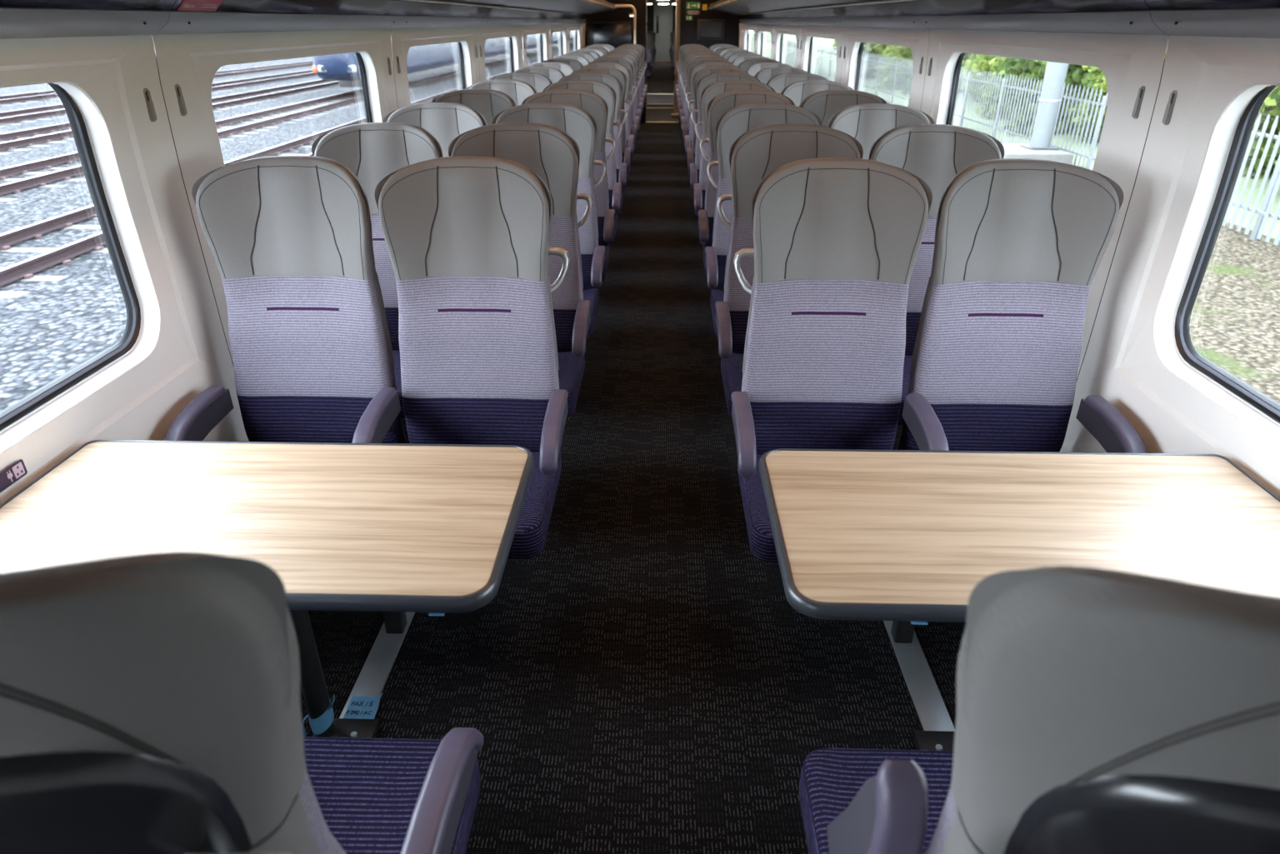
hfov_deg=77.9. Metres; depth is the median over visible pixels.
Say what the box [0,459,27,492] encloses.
sticker
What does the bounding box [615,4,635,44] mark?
grab rail
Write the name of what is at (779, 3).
shelf
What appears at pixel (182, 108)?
coat hook
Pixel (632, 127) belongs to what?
seat
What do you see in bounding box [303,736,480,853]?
seat cushion
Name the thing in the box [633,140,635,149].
seat cushion
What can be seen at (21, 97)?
railway track
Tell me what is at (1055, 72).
mast
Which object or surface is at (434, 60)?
train
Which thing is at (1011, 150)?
concrete base
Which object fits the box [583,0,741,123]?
wall
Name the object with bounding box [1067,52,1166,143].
tree
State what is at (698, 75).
seat
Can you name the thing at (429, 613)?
tape
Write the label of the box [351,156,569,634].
seat
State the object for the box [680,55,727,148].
seat
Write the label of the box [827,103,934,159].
seat
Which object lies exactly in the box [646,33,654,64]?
seat
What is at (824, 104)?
seat
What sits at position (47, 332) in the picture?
ground
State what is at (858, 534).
dining table
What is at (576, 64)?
seat
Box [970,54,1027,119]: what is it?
tree
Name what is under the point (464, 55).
window
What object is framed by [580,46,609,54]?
seat
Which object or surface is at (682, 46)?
seat
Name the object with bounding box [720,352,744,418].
seat cushion
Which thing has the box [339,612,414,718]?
table leg
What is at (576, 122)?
seat
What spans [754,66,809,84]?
seat
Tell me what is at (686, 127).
seat
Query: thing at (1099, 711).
seat
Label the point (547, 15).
luggage rack
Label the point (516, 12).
luggage rack
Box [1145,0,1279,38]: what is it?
luggage rack
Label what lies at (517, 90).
seat
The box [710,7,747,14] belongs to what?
shelf
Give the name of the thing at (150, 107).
coat hook
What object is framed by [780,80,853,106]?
seat
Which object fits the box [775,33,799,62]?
window
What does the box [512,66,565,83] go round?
seat
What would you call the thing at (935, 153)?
seat
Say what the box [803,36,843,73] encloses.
window
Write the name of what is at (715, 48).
seat
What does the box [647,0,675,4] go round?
ceiling
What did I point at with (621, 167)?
seat
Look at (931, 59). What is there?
coat hook
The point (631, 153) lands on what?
seat cushion
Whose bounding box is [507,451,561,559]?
seat cushion
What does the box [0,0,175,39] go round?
luggage rack
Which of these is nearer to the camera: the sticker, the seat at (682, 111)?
the sticker
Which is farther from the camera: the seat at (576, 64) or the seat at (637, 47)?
the seat at (637, 47)
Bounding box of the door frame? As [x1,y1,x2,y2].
[645,0,647,121]
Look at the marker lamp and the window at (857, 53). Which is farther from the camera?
the marker lamp
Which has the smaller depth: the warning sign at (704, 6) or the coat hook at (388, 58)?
the coat hook at (388, 58)
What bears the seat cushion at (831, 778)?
on the seat at (1099, 711)
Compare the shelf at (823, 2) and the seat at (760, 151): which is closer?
the seat at (760, 151)
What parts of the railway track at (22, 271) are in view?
rail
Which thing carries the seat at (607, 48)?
on the floor at (642, 682)
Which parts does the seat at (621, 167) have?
panel, lumbar panel, armrest, grab handle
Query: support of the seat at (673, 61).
on the floor at (661, 80)
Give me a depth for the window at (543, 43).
8.89 m
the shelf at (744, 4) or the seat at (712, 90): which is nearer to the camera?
the seat at (712, 90)
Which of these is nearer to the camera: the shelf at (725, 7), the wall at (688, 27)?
the shelf at (725, 7)
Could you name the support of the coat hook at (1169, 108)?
attached to the wall at (1157, 167)
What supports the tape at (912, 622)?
attached to the dining table at (858, 534)
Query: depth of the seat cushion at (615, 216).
4.87 m
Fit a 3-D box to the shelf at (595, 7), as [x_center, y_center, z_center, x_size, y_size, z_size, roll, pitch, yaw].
[-0.745,-5.184,9.804,0.550,0.080,1.967,1,27,1]
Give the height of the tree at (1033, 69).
4.480 m
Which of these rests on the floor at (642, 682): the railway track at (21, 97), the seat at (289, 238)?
the seat at (289, 238)
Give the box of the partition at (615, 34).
[585,21,631,48]
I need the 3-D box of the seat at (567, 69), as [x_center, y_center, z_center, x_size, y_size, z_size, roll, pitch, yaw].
[-0.819,-2.544,7.036,0.513,1.250,0.644,1,27,1]
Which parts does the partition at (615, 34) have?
rail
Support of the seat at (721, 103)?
on the floor at (642, 682)
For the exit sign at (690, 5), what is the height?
0.100 m
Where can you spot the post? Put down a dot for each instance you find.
(676, 114)
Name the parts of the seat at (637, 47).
panel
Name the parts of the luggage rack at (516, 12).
smoked panel, trim rail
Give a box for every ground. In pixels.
[0,50,553,411]
[829,80,1279,404]
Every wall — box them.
[0,23,585,504]
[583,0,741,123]
[680,0,681,46]
[739,23,1279,498]
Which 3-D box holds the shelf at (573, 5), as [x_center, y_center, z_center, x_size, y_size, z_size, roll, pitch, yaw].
[-0.798,-4.285,8.051,0.550,0.080,1.967,1,27,1]
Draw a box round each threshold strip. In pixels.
[645,121,679,123]
[646,93,674,94]
[646,103,674,104]
[646,107,674,108]
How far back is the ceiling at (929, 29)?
2.09 m
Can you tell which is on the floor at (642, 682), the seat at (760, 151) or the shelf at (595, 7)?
the seat at (760, 151)
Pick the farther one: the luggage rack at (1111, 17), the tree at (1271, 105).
the tree at (1271, 105)
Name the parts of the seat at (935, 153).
lumbar panel, panel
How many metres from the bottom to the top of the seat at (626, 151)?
1.250 m
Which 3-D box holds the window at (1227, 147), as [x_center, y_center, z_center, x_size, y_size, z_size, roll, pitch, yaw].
[1.322,-0.151,1.251,0.067,0.658,1.479,1,27,1]
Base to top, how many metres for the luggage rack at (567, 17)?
0.272 m
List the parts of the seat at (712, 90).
armrest, grab handle, lumbar panel, panel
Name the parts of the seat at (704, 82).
armrest, grab handle, lumbar panel, panel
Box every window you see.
[0,81,159,452]
[210,50,381,165]
[408,41,471,89]
[477,36,518,72]
[522,33,546,61]
[552,31,565,57]
[570,30,579,52]
[744,30,755,52]
[757,31,773,58]
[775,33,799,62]
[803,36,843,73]
[848,41,896,90]
[936,51,1108,169]
[1154,83,1279,445]
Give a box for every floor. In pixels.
[300,123,966,853]
[645,61,679,123]
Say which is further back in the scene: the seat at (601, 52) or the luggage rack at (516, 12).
the seat at (601, 52)
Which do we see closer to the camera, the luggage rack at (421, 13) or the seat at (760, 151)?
the seat at (760, 151)
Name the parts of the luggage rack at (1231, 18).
smoked panel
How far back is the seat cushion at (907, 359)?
2.75 m
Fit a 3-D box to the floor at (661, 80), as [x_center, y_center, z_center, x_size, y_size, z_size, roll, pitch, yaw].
[0.693,-10.793,24.629,2.600,0.105,24.400,1,27,1]
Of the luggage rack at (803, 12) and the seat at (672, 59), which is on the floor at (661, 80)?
the seat at (672, 59)
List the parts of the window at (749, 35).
pane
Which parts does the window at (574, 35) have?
pane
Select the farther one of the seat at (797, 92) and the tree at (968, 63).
the tree at (968, 63)
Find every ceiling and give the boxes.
[151,29,1169,52]
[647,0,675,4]
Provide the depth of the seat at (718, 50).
11.09 m
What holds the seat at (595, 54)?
on the floor at (642, 682)
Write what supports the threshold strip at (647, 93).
on the floor at (661, 80)
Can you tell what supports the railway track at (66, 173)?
on the ground at (47, 332)
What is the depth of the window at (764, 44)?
10.26 m
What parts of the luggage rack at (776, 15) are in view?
rail, trim rail, smoked panel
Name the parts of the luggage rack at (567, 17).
smoked panel, trim rail, rail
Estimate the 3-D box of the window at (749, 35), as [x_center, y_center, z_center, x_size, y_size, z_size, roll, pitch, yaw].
[1.639,-5.540,11.767,0.067,0.658,1.479,1,27,1]
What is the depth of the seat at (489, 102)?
4.18 m
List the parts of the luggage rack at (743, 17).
rail, smoked panel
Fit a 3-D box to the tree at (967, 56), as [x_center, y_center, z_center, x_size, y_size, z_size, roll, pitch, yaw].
[13.677,-15.604,34.212,3.824,3.802,4.194,-4,27,-8]
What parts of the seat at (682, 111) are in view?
armrest, panel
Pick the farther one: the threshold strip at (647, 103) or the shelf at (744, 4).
the threshold strip at (647, 103)
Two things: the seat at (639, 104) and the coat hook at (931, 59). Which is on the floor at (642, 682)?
the seat at (639, 104)
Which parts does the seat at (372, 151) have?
panel, lumbar panel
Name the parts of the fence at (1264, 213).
paling panel, paling panel, paling panel, paling panel, paling panel, paling panel, paling panel, post, paling panel, post, paling panel, post, paling panel, paling panel, post, rail, paling panel, rail, post, rail, paling panel, rail, rail, paling panel, rail, post, paling panel, rail, paling panel, rail, post, paling panel, rail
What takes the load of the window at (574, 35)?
in the wall at (159, 162)
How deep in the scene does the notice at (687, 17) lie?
12.99 m
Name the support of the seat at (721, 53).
on the floor at (642, 682)
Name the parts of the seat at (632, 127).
panel, grab handle, armrest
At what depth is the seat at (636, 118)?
8.35 m
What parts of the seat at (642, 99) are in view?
panel, armrest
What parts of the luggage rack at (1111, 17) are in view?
smoked panel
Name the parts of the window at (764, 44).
pane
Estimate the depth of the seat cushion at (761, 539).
1.99 m
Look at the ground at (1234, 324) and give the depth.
9.29 m
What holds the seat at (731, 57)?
on the floor at (642, 682)
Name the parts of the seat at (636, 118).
panel, armrest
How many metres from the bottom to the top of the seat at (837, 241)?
1.250 m
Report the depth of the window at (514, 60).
7.13 m
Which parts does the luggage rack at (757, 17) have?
rail, trim rail, smoked panel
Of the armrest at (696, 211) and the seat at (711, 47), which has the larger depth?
the seat at (711, 47)
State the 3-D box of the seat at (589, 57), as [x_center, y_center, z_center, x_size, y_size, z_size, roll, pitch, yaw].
[-0.756,-3.615,9.126,0.513,1.250,0.644,1,27,1]
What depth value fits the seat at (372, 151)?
2.80 m
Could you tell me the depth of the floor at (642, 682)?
2.23 m
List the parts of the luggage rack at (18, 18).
smoked panel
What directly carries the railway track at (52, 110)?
on the ground at (47, 332)
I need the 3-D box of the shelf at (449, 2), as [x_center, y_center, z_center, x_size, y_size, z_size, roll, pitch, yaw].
[-0.903,-2.489,4.546,0.550,0.080,1.967,1,27,1]
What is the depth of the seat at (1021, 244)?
2.13 m
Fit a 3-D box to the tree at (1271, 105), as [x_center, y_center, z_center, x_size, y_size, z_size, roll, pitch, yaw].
[13.809,-6.335,15.830,4.729,4.418,5.236,9,29,18]
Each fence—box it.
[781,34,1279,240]
[781,40,1279,245]
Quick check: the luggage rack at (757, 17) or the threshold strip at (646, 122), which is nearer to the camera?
the luggage rack at (757, 17)
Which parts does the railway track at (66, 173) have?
rail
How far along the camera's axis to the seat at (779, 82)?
5.53 m
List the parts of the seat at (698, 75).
armrest, grab handle, panel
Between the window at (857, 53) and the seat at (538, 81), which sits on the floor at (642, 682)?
the seat at (538, 81)
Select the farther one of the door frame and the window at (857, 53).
the door frame
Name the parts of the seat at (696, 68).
armrest, grab handle, panel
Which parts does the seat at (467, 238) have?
armrest, panel, lumbar panel, armrest, grab handle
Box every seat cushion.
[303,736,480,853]
[392,350,404,416]
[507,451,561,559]
[557,351,584,417]
[582,288,599,335]
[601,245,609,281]
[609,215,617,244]
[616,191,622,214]
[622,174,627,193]
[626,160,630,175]
[630,150,633,161]
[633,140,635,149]
[646,69,651,74]
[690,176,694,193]
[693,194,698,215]
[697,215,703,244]
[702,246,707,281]
[710,289,724,335]
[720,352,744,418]
[737,454,778,563]
[799,748,953,853]
[898,355,912,422]
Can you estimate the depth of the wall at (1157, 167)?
2.06 m
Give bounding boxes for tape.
[302,695,334,736]
[343,692,383,719]
[428,612,444,615]
[910,621,927,624]
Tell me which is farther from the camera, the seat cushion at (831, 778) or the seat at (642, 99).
the seat at (642, 99)
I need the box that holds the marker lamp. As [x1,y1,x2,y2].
[312,65,318,73]
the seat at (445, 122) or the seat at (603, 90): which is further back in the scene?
the seat at (603, 90)
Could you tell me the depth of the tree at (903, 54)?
37.58 m
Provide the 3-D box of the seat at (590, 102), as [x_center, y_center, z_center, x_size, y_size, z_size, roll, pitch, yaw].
[-0.408,-1.110,4.238,0.544,1.250,0.644,1,27,1]
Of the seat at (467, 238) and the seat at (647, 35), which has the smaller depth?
the seat at (467, 238)
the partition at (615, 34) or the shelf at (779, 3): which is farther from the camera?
the partition at (615, 34)
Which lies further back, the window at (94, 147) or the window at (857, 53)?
the window at (857, 53)
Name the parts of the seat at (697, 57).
armrest, panel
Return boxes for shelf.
[447,0,519,4]
[496,0,577,9]
[536,0,593,11]
[561,5,605,12]
[576,7,614,14]
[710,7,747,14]
[719,5,763,12]
[730,0,788,10]
[745,0,829,8]
[803,0,870,4]
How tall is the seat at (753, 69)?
1.250 m
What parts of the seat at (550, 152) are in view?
panel, lumbar panel, armrest, grab handle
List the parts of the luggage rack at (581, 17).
smoked panel, rail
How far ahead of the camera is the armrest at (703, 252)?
4.21 m
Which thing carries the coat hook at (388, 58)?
attached to the wall at (159, 162)
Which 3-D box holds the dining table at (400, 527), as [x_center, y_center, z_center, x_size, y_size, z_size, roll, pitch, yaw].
[-0.745,0.479,1.705,1.019,0.732,0.539,1,27,1]
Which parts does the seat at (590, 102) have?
panel, lumbar panel, armrest, grab handle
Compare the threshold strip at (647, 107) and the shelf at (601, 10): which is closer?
the shelf at (601, 10)
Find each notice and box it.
[685,10,699,14]
[685,15,692,19]
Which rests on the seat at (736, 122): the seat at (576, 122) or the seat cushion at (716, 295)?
the seat cushion at (716, 295)
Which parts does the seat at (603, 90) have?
panel, lumbar panel, armrest, grab handle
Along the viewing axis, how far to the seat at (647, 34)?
22.81 m
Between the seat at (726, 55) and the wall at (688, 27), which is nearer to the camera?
the seat at (726, 55)
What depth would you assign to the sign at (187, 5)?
2.08 m
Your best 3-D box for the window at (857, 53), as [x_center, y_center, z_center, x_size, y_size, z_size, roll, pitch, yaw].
[1.427,-1.947,4.756,0.067,0.658,1.479,1,27,1]
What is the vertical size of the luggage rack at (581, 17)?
0.272 m
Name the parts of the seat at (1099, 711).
armrest, panel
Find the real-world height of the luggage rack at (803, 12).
0.272 m
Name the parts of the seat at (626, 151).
panel, armrest, grab handle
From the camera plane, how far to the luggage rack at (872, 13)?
4.37 m
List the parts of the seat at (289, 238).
armrest, panel, lumbar panel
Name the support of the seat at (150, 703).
on the floor at (642, 682)
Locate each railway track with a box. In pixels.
[0,51,540,201]
[0,56,553,298]
[0,60,313,105]
[0,69,316,127]
[0,79,339,154]
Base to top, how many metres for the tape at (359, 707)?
0.015 m
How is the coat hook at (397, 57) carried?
attached to the wall at (159, 162)
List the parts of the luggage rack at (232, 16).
smoked panel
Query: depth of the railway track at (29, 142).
30.41 m
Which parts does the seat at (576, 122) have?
panel, lumbar panel, armrest, grab handle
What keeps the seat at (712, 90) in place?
on the floor at (642, 682)
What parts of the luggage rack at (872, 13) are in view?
trim rail, smoked panel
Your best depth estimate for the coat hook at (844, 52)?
5.45 m
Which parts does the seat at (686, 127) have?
armrest, grab handle, panel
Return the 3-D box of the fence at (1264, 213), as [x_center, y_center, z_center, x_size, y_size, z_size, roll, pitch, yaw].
[10.014,-12.456,28.976,0.092,1.780,71.550,1,27,1]
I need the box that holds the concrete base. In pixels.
[1001,143,1074,164]
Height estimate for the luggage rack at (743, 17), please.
0.272 m
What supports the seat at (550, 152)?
on the floor at (642, 682)
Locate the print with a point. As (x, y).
(202, 6)
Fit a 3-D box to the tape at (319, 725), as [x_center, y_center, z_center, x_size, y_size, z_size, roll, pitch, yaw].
[-0.775,0.695,1.915,0.094,0.120,0.057,1,27,1]
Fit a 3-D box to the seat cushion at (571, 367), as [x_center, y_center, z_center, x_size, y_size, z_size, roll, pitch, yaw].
[-0.442,-0.178,2.859,0.452,0.094,0.472,1,27,1]
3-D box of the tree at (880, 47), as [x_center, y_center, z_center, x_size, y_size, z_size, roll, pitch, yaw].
[13.929,-18.985,40.731,3.630,4.378,5.655,15,31,27]
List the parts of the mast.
plate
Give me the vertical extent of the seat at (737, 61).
1.250 m
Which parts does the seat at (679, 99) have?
armrest, panel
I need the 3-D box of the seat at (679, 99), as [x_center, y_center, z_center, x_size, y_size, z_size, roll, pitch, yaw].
[0.772,-4.311,10.483,0.544,1.250,0.644,1,27,1]
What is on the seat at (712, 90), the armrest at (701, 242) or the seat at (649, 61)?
the armrest at (701, 242)
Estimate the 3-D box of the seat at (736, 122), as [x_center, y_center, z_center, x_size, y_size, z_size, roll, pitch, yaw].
[0.562,-0.741,3.518,0.544,1.250,0.644,1,27,1]
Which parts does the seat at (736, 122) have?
armrest, grab handle, lumbar panel, panel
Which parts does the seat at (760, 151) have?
armrest, grab handle, panel, lumbar panel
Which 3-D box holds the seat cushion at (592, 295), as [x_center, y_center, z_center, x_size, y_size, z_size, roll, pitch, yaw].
[-0.420,-0.535,3.556,0.452,0.094,0.472,1,27,1]
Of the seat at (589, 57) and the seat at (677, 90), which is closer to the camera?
the seat at (589, 57)
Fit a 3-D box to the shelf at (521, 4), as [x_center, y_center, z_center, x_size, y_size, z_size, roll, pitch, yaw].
[-0.850,-3.387,6.299,0.550,0.080,1.967,1,27,1]
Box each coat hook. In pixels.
[143,88,157,121]
[175,84,187,115]
[387,56,391,74]
[396,55,400,73]
[843,45,845,58]
[919,55,923,74]
[927,57,932,75]
[1131,85,1144,119]
[1162,90,1177,124]
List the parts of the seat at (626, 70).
panel, grab handle, armrest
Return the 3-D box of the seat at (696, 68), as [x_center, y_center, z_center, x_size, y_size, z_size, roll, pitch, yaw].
[0.667,-2.526,7.001,0.544,1.250,0.644,1,27,1]
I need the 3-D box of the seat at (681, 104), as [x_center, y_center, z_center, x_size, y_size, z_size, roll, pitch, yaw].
[0.751,-3.954,9.787,0.544,1.250,0.644,1,27,1]
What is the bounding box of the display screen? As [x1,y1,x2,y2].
[696,19,724,39]
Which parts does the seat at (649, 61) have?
lumbar panel, panel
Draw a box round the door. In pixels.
[646,4,675,60]
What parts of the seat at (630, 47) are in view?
panel, armrest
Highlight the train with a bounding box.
[311,32,554,87]
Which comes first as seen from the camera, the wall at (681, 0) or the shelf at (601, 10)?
the shelf at (601, 10)
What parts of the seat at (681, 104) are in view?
armrest, panel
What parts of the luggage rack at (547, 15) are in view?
smoked panel, trim rail, rail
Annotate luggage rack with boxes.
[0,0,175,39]
[151,0,417,35]
[392,0,519,28]
[478,0,582,26]
[524,0,598,24]
[551,0,609,24]
[569,1,616,24]
[708,1,754,24]
[715,0,772,24]
[725,0,799,24]
[740,0,843,26]
[803,0,929,29]
[903,0,1169,35]
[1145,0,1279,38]
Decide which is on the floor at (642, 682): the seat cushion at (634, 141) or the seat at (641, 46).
the seat at (641, 46)
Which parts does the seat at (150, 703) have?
grab handle, panel, armrest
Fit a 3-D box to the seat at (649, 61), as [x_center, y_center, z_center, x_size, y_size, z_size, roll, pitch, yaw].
[0.062,-9.355,20.327,0.544,1.250,0.644,1,27,1]
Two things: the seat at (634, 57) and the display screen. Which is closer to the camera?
the seat at (634, 57)
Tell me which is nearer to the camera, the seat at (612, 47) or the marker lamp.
the seat at (612, 47)
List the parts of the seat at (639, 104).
panel, armrest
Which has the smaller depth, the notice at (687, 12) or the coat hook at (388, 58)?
the coat hook at (388, 58)
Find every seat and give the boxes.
[0,551,483,853]
[164,155,405,443]
[311,122,442,419]
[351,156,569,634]
[383,102,487,157]
[431,89,516,124]
[448,122,592,420]
[465,79,537,105]
[491,72,553,92]
[491,102,605,339]
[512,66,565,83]
[521,89,614,286]
[527,62,575,75]
[540,58,583,69]
[542,79,621,248]
[551,55,589,65]
[558,72,626,217]
[560,52,595,62]
[568,50,600,59]
[570,66,630,193]
[575,48,604,55]
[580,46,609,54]
[580,62,634,175]
[585,45,611,51]
[588,58,636,161]
[590,44,614,49]
[595,55,639,149]
[600,52,640,139]
[605,50,642,130]
[610,48,644,123]
[613,46,644,116]
[615,45,646,111]
[619,44,647,105]
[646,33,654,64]
[646,34,654,66]
[646,35,653,70]
[646,35,653,75]
[670,35,674,69]
[671,36,674,74]
[675,44,704,106]
[675,45,707,111]
[676,46,709,117]
[677,48,714,122]
[678,50,718,131]
[680,52,721,137]
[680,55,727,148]
[682,58,732,161]
[685,62,740,175]
[686,66,749,193]
[690,72,760,215]
[693,80,775,244]
[698,90,794,281]
[705,103,822,335]
[708,44,733,50]
[711,45,737,51]
[714,46,742,54]
[715,123,863,418]
[718,48,749,56]
[721,50,754,59]
[726,52,763,62]
[731,55,770,65]
[731,157,949,643]
[737,58,781,70]
[745,62,793,76]
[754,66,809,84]
[765,72,828,93]
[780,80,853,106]
[799,565,1279,853]
[800,90,886,126]
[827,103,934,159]
[869,124,1004,424]
[897,158,1146,453]
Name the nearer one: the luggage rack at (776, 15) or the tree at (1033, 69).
the luggage rack at (776, 15)
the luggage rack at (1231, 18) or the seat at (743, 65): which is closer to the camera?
the luggage rack at (1231, 18)
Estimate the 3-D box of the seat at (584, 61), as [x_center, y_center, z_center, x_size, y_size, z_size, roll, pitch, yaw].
[-0.776,-3.258,8.429,0.513,1.250,0.644,1,27,1]
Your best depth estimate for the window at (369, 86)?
3.63 m
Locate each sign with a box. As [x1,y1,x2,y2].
[177,0,223,11]
[685,1,700,9]
[702,4,707,9]
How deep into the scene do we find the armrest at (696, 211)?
5.46 m
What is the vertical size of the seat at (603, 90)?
1.250 m
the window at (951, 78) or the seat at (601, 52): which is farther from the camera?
the seat at (601, 52)
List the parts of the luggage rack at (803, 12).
trim rail, smoked panel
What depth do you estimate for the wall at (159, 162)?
2.11 m
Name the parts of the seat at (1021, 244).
lumbar panel, panel, armrest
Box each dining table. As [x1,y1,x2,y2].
[0,440,534,738]
[758,448,1279,750]
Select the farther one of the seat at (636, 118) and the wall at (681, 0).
the wall at (681, 0)
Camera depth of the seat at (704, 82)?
5.54 m
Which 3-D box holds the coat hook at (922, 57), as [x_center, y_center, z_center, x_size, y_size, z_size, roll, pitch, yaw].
[1.361,-1.750,3.830,0.009,0.080,0.021,1,27,1]
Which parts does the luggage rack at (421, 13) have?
smoked panel, trim rail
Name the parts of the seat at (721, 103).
armrest, grab handle, lumbar panel, panel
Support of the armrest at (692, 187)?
on the seat at (698, 75)
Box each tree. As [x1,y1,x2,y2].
[832,41,884,79]
[872,43,902,81]
[872,45,913,90]
[900,38,970,94]
[959,53,994,102]
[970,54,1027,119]
[993,55,1104,136]
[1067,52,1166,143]
[1242,85,1279,179]
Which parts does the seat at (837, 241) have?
grab handle, armrest, lumbar panel, panel, armrest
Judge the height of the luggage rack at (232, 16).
0.272 m
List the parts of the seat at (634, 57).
panel, armrest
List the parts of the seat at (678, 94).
armrest, panel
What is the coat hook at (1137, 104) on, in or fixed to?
attached to the wall at (1157, 167)
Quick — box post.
[671,0,680,117]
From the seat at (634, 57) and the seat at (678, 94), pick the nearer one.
the seat at (634, 57)
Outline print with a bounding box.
[200,4,216,8]
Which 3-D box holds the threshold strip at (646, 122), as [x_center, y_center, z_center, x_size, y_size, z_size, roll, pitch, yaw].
[0.368,-5.318,13.810,0.660,0.012,0.090,1,27,1]
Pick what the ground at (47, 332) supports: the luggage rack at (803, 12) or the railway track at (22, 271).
the railway track at (22, 271)
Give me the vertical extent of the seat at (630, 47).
1.250 m
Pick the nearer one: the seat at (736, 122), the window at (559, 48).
the seat at (736, 122)
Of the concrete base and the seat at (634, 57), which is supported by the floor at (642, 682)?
the seat at (634, 57)
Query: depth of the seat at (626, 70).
6.96 m
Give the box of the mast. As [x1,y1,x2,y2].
[1020,61,1068,149]
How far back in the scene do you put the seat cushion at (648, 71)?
20.14 m

